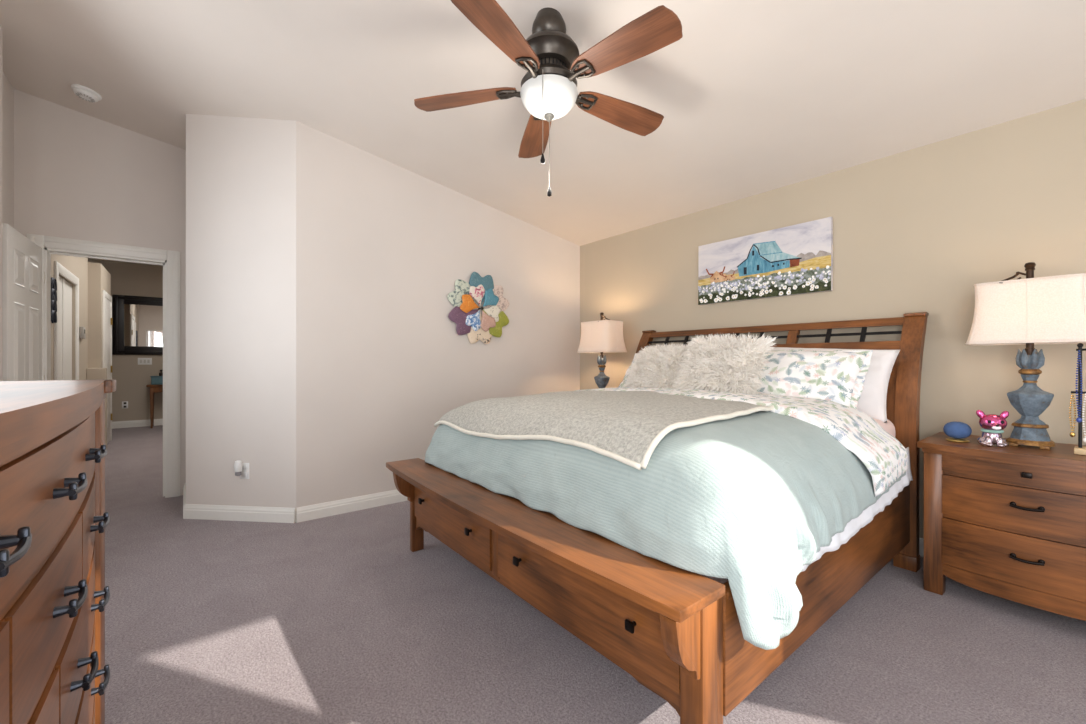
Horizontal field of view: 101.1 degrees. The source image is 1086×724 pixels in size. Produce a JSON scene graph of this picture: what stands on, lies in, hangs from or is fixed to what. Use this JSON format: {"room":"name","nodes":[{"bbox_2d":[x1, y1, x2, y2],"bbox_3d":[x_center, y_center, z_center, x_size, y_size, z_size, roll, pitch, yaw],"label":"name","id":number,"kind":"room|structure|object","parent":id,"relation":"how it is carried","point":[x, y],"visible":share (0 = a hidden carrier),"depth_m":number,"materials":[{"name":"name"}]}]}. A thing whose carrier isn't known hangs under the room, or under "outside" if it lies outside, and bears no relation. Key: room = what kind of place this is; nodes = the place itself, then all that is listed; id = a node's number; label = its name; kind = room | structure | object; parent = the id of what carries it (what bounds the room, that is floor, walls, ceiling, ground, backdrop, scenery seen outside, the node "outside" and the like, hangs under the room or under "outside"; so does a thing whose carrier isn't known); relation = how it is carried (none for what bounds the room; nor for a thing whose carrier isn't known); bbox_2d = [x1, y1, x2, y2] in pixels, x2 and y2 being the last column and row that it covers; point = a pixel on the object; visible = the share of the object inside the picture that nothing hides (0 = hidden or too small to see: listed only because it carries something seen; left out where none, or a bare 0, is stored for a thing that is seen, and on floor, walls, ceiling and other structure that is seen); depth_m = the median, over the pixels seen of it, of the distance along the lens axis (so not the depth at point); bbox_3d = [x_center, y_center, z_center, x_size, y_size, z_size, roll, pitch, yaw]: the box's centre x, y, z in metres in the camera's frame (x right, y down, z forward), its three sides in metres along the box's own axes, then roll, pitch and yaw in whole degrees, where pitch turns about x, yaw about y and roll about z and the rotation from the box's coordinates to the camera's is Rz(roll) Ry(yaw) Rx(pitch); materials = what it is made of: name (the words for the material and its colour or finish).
{"room":"bedroom","nodes":[
{"label":"bedroom","id":0,"kind":"room"},
{"bbox_2d":[0,25,2,380],"bbox_3d":[-1.540,-0.414,0.483,0.100,3.168,5.520,0,0,-39],"label":"wall","id":1,"kind":"structure","parent":0,"point":[1,29],"depth_m":2.65,"materials":[{"name":"beige paint"}]},
{"bbox_2d":[3,72,87,379],"bbox_3d":[-4.653,-0.425,4.146,0.120,3.190,4.090,0,0,-39],"label":"wall","id":2,"kind":"structure","parent":0,"point":[78,266],"depth_m":4.24,"materials":[{"name":"paint"}]},
{"bbox_2d":[3,223,41,380],"bbox_3d":[-3.561,0.154,3.062,0.055,2.008,0.772,0,0,-37],"label":"door","id":3,"kind":"structure","parent":2,"relation":"in","point":[22,258],"depth_m":2.95,"materials":[{"name":"white paint"}]},
{"bbox_2d":[51,277,56,322],"bbox_3d":[-4.549,-0.562,4.146,0.044,0.424,0.213,0,0,-39],"label":"wall ornament","id":4,"kind":"object","parent":2,"relation":"attached to","point":[53,280],"visible":0.73,"depth_m":4.14,"materials":[{"name":"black metal"}]},
{"bbox_2d":[59,276,71,379],"bbox_3d":[-5.077,0.145,4.710,0.043,2.030,0.980,0,0,-39],"label":"door","id":5,"kind":"structure","parent":2,"relation":"in","point":[65,288],"depth_m":4.82,"materials":[{"name":"white paint"}]},
{"bbox_2d":[54,261,78,379],"bbox_3d":[-5.039,0.105,4.740,0.020,2.130,1.160,0,0,-39],"label":"trim","id":6,"kind":"structure","parent":2,"relation":"attached to","point":[58,268],"depth_m":4.56,"materials":[{"name":"white paint"}]},
{"bbox_2d":[79,327,85,338],"bbox_3d":[-5.538,-0.340,5.378,0.037,0.140,0.160,0,0,-39],"label":"thermostat","id":7,"kind":"object","parent":2,"relation":"attached to","point":[82,330],"visible":1,"depth_m":5.32,"materials":[{"name":"grey plastic"}]},
{"bbox_2d":[27,234,179,497],"bbox_3d":[-3.528,0.111,3.645,0.886,2.118,0.138,0,0,-39],"label":"door frame","id":8,"kind":"structure","parent":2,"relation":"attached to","point":[50,245],"depth_m":3.82,"materials":[{"name":"white paint"}]},
{"bbox_2d":[86,368,106,448],"bbox_3d":[-5.771,0.630,5.781,0.180,1.080,0.140,0,0,-39],"label":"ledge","id":9,"kind":"object","parent":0,"point":[91,373],"visible":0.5,"depth_m":5.75,"materials":[{"name":"paint"}]},
{"bbox_2d":[88,262,110,367],"bbox_3d":[-6.669,-0.055,5.799,1.440,2.450,1.010,0,0,-39],"label":"wall","id":10,"kind":"structure","parent":0,"point":[99,278],"depth_m":5.82,"materials":[{"name":"paint"}]},
{"bbox_2d":[102,290,111,440],"bbox_3d":[-6.128,0.110,6.290,0.018,2.120,0.820,0,0,-39],"label":"trim","id":11,"kind":"structure","parent":10,"relation":"attached to","point":[105,294],"depth_m":5.99,"materials":[{"name":"white paint"}]},
{"bbox_2d":[105,298,112,442],"bbox_3d":[-6.123,0.145,6.294,0.031,2.030,0.681,0,0,-39],"label":"door","id":12,"kind":"structure","parent":10,"relation":"in","point":[108,320],"depth_m":6.36,"materials":[{"name":"white paint"}]},
{"bbox_2d":[14,89,185,495],"bbox_3d":[-3.550,-0.426,3.640,1.210,3.192,0.120,0,0,-39],"label":"wall","id":13,"kind":"structure","parent":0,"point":[78,175],"depth_m":3.57,"materials":[{"name":"beige paint"}]},
{"bbox_2d":[88,258,161,265],"bbox_3d":[-5.515,-1.780,5.846,3.700,0.100,5.780,0,0,-39],"label":"ceiling","id":14,"kind":"structure","parent":0,"point":[88,258],"depth_m":7.85,"materials":[{"name":"paint"}]},
{"bbox_2d":[88,259,162,421],"bbox_3d":[-7.234,-0.280,7.992,3.700,2.900,0.120,0,0,-39],"label":"wall","id":15,"kind":"structure","parent":0,"point":[131,279],"depth_m":7.92,"materials":[{"name":"paint"}]},
{"bbox_2d":[122,401,127,408],"bbox_3d":[-7.325,0.770,7.833,0.080,0.125,0.009,0,0,-39],"label":"wall outlet","id":16,"kind":"object","parent":15,"relation":"attached to","point":[124,403],"visible":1,"depth_m":7.83,"materials":[{"name":"white plastic"}]},
{"bbox_2d":[112,294,162,354],"bbox_3d":[-6.840,-0.630,8.196,1.530,1.040,0.050,0,0,-39],"label":"wall mirror","id":17,"kind":"object","parent":15,"relation":"attached to","point":[137,327],"visible":0.47,"depth_m":7.92,"materials":[{"name":"black metal"}]},
{"bbox_2d":[124,304,162,346],"bbox_3d":[-6.851,-0.630,8.209,1.240,0.750,0.012,0,0,-39],"label":"mirror glass","id":18,"kind":"object","parent":17,"relation":"attached to","point":[143,323],"depth_m":7.98,"materials":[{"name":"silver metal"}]},
{"bbox_2d":[112,419,162,428],"bbox_3d":[-7.113,1.110,8.001,2.900,0.120,0.016,0,0,-39],"label":"baseboard","id":19,"kind":"structure","parent":15,"relation":"attached to","point":[133,423],"depth_m":7.91,"materials":[{"name":"white paint"}]},
{"bbox_2d":[138,358,151,364],"bbox_3d":[-7.122,0.005,7.996,0.190,0.120,0.009,0,0,-39],"label":"light switch","id":20,"kind":"object","parent":15,"relation":"attached to","point":[141,361],"visible":1,"depth_m":7.99,"materials":[{"name":"white plastic"}]},
{"bbox_2d":[186,114,295,521],"bbox_3d":[-2.221,-0.337,3.349,0.878,3.014,0.120,0,0,6],"label":"wall","id":21,"kind":"structure","parent":0,"point":[241,171],"depth_m":3.29,"materials":[{"name":"beige paint"}]},
{"bbox_2d":[183,504,294,522],"bbox_3d":[-2.232,1.117,3.278,0.878,0.105,0.016,0,0,6],"label":"baseboard","id":22,"kind":"structure","parent":21,"relation":"attached to","point":[190,511],"depth_m":3.27,"materials":[{"name":"white paint"}]},
{"bbox_2d":[240,463,248,478],"bbox_3d":[-2.194,0.808,3.284,0.075,0.118,0.009,0,0,6],"label":"wall outlet","id":23,"kind":"object","parent":21,"relation":"attached to","point":[245,467],"visible":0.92,"depth_m":3.28,"materials":[{"name":"white plastic"}]},
{"bbox_2d":[234,460,242,475],"bbox_3d":[-2.219,0.780,3.255,0.052,0.110,0.052,0,0,-39],"label":"air freshener","id":24,"kind":"object","parent":23,"relation":"attached to","point":[238,464],"visible":1,"depth_m":3.24,"materials":[{"name":"white plastic"}]},
{"bbox_2d":[296,121,579,507],"bbox_3d":[-0.726,-0.287,4.173,2.825,2.914,0.120,0,0,-39],"label":"wall","id":25,"kind":"structure","parent":0,"point":[382,246],"depth_m":3.68,"materials":[{"name":"beige paint"}]},
{"bbox_2d":[296,489,407,522],"bbox_3d":[-0.683,1.117,4.120,2.825,0.105,0.016,0,0,-39],"label":"baseboard","id":26,"kind":"structure","parent":25,"relation":"attached to","point":[305,513],"depth_m":3.45,"materials":[{"name":"white paint"}]},
{"bbox_2d":[447,272,508,343],"bbox_3d":[-0.580,-0.492,4.166,0.662,0.664,0.070,0,0,-39],"label":"wall art","id":27,"kind":"object","parent":25,"relation":"attached to","point":[468,321],"visible":1,"depth_m":4.14,"materials":[{"name":"multicoloured fabric"}]},
{"bbox_2d":[0,0,1085,245],"bbox_3d":[-0.164,-1.712,2.124,5.000,0.925,6.720,0,0,-39],"label":"ceiling","id":28,"kind":"structure","parent":0,"point":[754,97],"depth_m":2.55,"materials":[{"name":"paint"}]},
{"bbox_2d":[71,84,101,101],"bbox_3d":[-3.275,-1.912,3.207,0.156,0.067,0.156,0,0,-39],"label":"smoke detector","id":29,"kind":"object","parent":28,"relation":"attached to","point":[83,92],"visible":1,"depth_m":3.17,"materials":[{"name":"white plastic"}]},
{"bbox_2d":[414,0,682,196],"bbox_3d":[0.064,-1.212,2.113,1.276,0.871,1.263,0,0,-39],"label":"ceiling fan","id":30,"kind":"object","parent":28,"relation":"hanging from","point":[549,91],"visible":1,"depth_m":2.02,"materials":[{"name":"brown wood"}]},
{"bbox_2d":[541,57,566,67],"bbox_3d":[0.029,-1.378,2.127,0.170,0.032,0.169,0,0,-39],"label":"vent","id":31,"kind":"object","parent":30,"relation":"attached to","point":[562,61],"depth_m":2.05,"materials":[{"name":"black metal"}]},
{"bbox_2d":[105,425,1085,723],"bbox_3d":[-2.400,1.230,4.036,6.300,0.120,12.500,0,0,-39],"label":"floor","id":32,"kind":"structure","parent":0,"point":[335,619],"depth_m":1.86,"materials":[{"name":"grey carpet"}]},
{"bbox_2d":[0,379,115,723],"bbox_3d":[-0.946,0.611,0.524,0.579,1.118,1.524,0,0,-39],"label":"dresser","id":33,"kind":"object","parent":32,"relation":"on","point":[54,596],"visible":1,"depth_m":0.66,"materials":[{"name":"brown wood"}]},
{"bbox_2d":[146,384,162,427],"bbox_3d":[-6.465,0.792,8.255,1.270,0.755,0.410,0,0,-39],"label":"console table","id":34,"kind":"object","parent":32,"relation":"on","point":[153,388],"visible":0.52,"depth_m":7.77,"materials":[{"name":"brown wood"}]},
{"bbox_2d":[150,376,162,384],"bbox_3d":[-6.787,0.340,7.953,0.290,0.149,0.240,0,0,-39],"label":"tissue box","id":35,"kind":"object","parent":34,"relation":"on","point":[155,380],"visible":0.55,"depth_m":7.83,"materials":[{"name":"teal cardboard"}]},
{"bbox_2d":[386,312,928,723],"bbox_3d":[0.649,0.441,2.679,2.536,1.458,2.102,0,0,-39],"label":"frame","id":36,"kind":"object","parent":32,"relation":"on","point":[677,631],"visible":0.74,"depth_m":1.65,"materials":[{"name":"brown wood"}]},
{"bbox_2d":[425,387,907,649],"bbox_3d":[0.514,0.490,2.522,1.687,0.629,2.220,0,0,-39],"label":"duvet","id":37,"kind":"object","parent":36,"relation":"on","point":[749,501],"visible":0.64,"depth_m":1.56,"materials":[{"name":"teal fabric"}]},
{"bbox_2d":[434,390,773,469],"bbox_3d":[0.225,0.301,2.478,1.072,0.226,1.686,0,0,-39],"label":"throw blanket","id":38,"kind":"object","parent":37,"relation":"on","point":[626,427],"visible":1,"depth_m":2.02,"materials":[{"name":"beige fabric"}]},
{"bbox_2d":[618,353,637,387],"bbox_3d":[0.965,0.109,3.489,0.312,0.399,0.865,0,0,-38],"label":"pillow sham","id":39,"kind":"object","parent":37,"relation":"on","point":[623,382],"visible":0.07,"depth_m":3.79,"materials":[{"name":"fabric"}]},
{"bbox_2d":[757,349,872,408],"bbox_3d":[1.487,0.114,2.774,0.313,0.399,0.857,0,0,-37],"label":"pillow sham","id":40,"kind":"object","parent":37,"relation":"on","point":[838,376],"visible":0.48,"depth_m":2.57,"materials":[{"name":"fabric"}]},
{"bbox_2d":[801,447,912,571],"bbox_3d":[1.353,0.588,1.895,1.561,0.256,0.024,0,0,-39],"label":"sheet","id":41,"kind":"object","parent":37,"relation":"hanging from","point":[852,527],"visible":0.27,"depth_m":1.92,"materials":[{"name":"white fabric"}]},
{"bbox_2d":[648,336,690,345],"bbox_3d":[1.154,-0.168,3.882,0.067,0.095,0.587,0,0,-39],"label":"iron grille","id":42,"kind":"object","parent":36,"relation":"attached to","point":[650,338],"depth_m":3.96,"materials":[{"name":"black metal"}]},
{"bbox_2d":[516,418,894,583],"bbox_3d":[0.704,0.532,2.704,1.820,0.435,1.910,0,0,-39],"label":"mattress","id":43,"kind":"object","parent":36,"relation":"on","point":[888,427],"visible":0.14,"depth_m":2.41,"materials":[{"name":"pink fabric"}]},
{"bbox_2d":[623,343,690,387],"bbox_3d":[0.853,0.086,3.326,0.345,0.461,0.587,0,0,-36],"label":"shaggy pillow","id":44,"kind":"object","parent":43,"relation":"on","point":[656,366],"visible":0.72,"depth_m":3.26,"materials":[{"name":"beige fur"}]},
{"bbox_2d":[671,332,776,393],"bbox_3d":[1.128,0.059,2.862,0.340,0.497,0.619,0,0,-41],"label":"shaggy pillow","id":45,"kind":"object","parent":43,"relation":"on","point":[732,364],"visible":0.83,"depth_m":2.79,"materials":[{"name":"beige fur"}]},
{"bbox_2d":[771,347,867,350],"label":"pillow","id":46,"kind":"object","parent":43,"relation":"on","point":[774,348],"depth_m":2.82,"materials":[{"name":"grey fabric"}]},
{"bbox_2d":[856,350,899,422],"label":"pillow","id":47,"kind":"object","parent":43,"relation":"on","point":[872,401],"depth_m":2.50,"materials":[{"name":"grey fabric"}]},
{"bbox_2d":[736,332,786,338],"bbox_3d":[1.553,-0.168,3.384,0.067,0.095,0.570,0,0,-39],"label":"iron grille","id":48,"kind":"object","parent":36,"relation":"attached to","point":[737,333],"depth_m":3.31,"materials":[{"name":"black metal"}]},
{"bbox_2d":[797,327,901,342],"bbox_3d":[1.952,-0.168,2.885,0.067,0.095,0.587,0,0,-39],"label":"iron grille","id":49,"kind":"object","parent":36,"relation":"attached to","point":[828,335],"depth_m":2.88,"materials":[{"name":"black metal"}]},
{"bbox_2d":[917,432,1085,620],"bbox_3d":[2.332,0.791,2.131,0.555,0.758,0.768,0,0,-39],"label":"nightstand","id":50,"kind":"object","parent":32,"relation":"on","point":[1008,522],"visible":1,"depth_m":2.03,"materials":[{"name":"brown wood"}]},
{"bbox_2d":[943,421,971,441],"bbox_3d":[2.131,0.361,2.299,0.108,0.099,0.108,0,0,-39],"label":"smart speaker","id":51,"kind":"object","parent":50,"relation":"on","point":[956,431],"visible":1,"depth_m":2.27},
{"bbox_2d":[976,410,1008,447],"bbox_3d":[2.183,0.326,2.168,0.107,0.173,0.107,0,0,-7],"label":"dog figurine","id":52,"kind":"object","parent":50,"relation":"on","point":[992,425],"visible":1,"depth_m":2.15,"materials":[{"name":"pink ceramic"}]},
{"bbox_2d":[965,262,1085,449],"bbox_3d":[2.355,-0.033,2.162,0.326,0.888,0.436,0,0,-39],"label":"table lamp","id":53,"kind":"object","parent":50,"relation":"on","point":[1030,311],"visible":1,"depth_m":2.11,"materials":[{"name":"white fabric"}]},
{"bbox_2d":[1071,343,1085,454],"bbox_3d":[2.438,0.166,1.931,0.100,0.491,0.205,0,0,-39],"label":"jewelry stand","id":54,"kind":"object","parent":50,"relation":"on","point":[1080,450],"visible":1,"depth_m":1.98,"materials":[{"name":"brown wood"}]},
{"bbox_2d":[1069,393,1075,436],"bbox_3d":[2.378,0.242,2.007,0.013,0.200,0.022,0,0,-39],"label":"necklace","id":55,"kind":"object","parent":54,"relation":"hanging from","point":[1072,434],"visible":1,"depth_m":2.00,"materials":[{"name":"gold metal"}]},
{"bbox_2d":[1075,350,1082,422],"bbox_3d":[2.377,0.113,1.982,0.013,0.321,0.022,0,0,-39],"label":"necklace","id":56,"kind":"object","parent":54,"relation":"hanging from","point":[1078,419],"visible":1,"depth_m":1.98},
{"bbox_2d":[1082,393,1085,442],"bbox_3d":[2.389,0.251,1.967,0.013,0.218,0.022,0,0,-39],"label":"necklace","id":57,"kind":"object","parent":54,"relation":"hanging from","point":[1084,439],"visible":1,"depth_m":1.97,"materials":[{"name":"white"}]},
{"bbox_3d":[0.498,0.791,4.422,0.555,0.758,0.768,0,0,-39],"label":"nightstand","id":58,"kind":"object","parent":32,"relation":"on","visible":0},
{"bbox_2d":[577,312,626,387],"bbox_3d":[0.577,-0.033,4.383,0.326,0.888,0.436,0,0,-39],"label":"table lamp","id":59,"kind":"object","parent":58,"relation":"on","point":[601,336],"visible":0.94,"depth_m":4.28,"materials":[{"name":"white fabric"}]},
{"bbox_2d":[580,99,1085,538],"bbox_3d":[2.009,-0.059,3.115,0.120,2.459,5.190,0,0,-39],"label":"wall","id":60,"kind":"structure","parent":0,"point":[914,230],"depth_m":2.67,"materials":[{"name":"beige paint"}]},
{"bbox_2d":[698,217,832,304],"bbox_3d":[1.650,-0.730,3.433,0.040,0.500,1.005,0,0,-39],"label":"canvas painting","id":61,"kind":"object","parent":60,"relation":"attached to","point":[796,259],"visible":1,"depth_m":3.35,"materials":[{"name":"multicoloured fabric"}]},
{"bbox_2d":[919,538,923,556],"bbox_3d":[1.940,1.117,3.092,0.016,0.105,4.901,0,0,-39],"label":"baseboard","id":62,"kind":"structure","parent":60,"relation":"attached to","point":[921,540],"depth_m":2.68,"materials":[{"name":"white paint"}]},
{"bbox_3d":[-2.854,-0.337,3.651,0.100,3.014,0.732,0,0,-39],"label":"wall","id":63,"kind":"structure","parent":0,"visible":0},
{"bbox_2d":[183,483,185,506],"bbox_3d":[-2.897,1.117,3.613,0.016,0.105,0.738,0,0,-39],"label":"baseboard","id":64,"kind":"structure","parent":63,"relation":"attached to","point":[184,488],"depth_m":3.61,"materials":[{"name":"white paint"}]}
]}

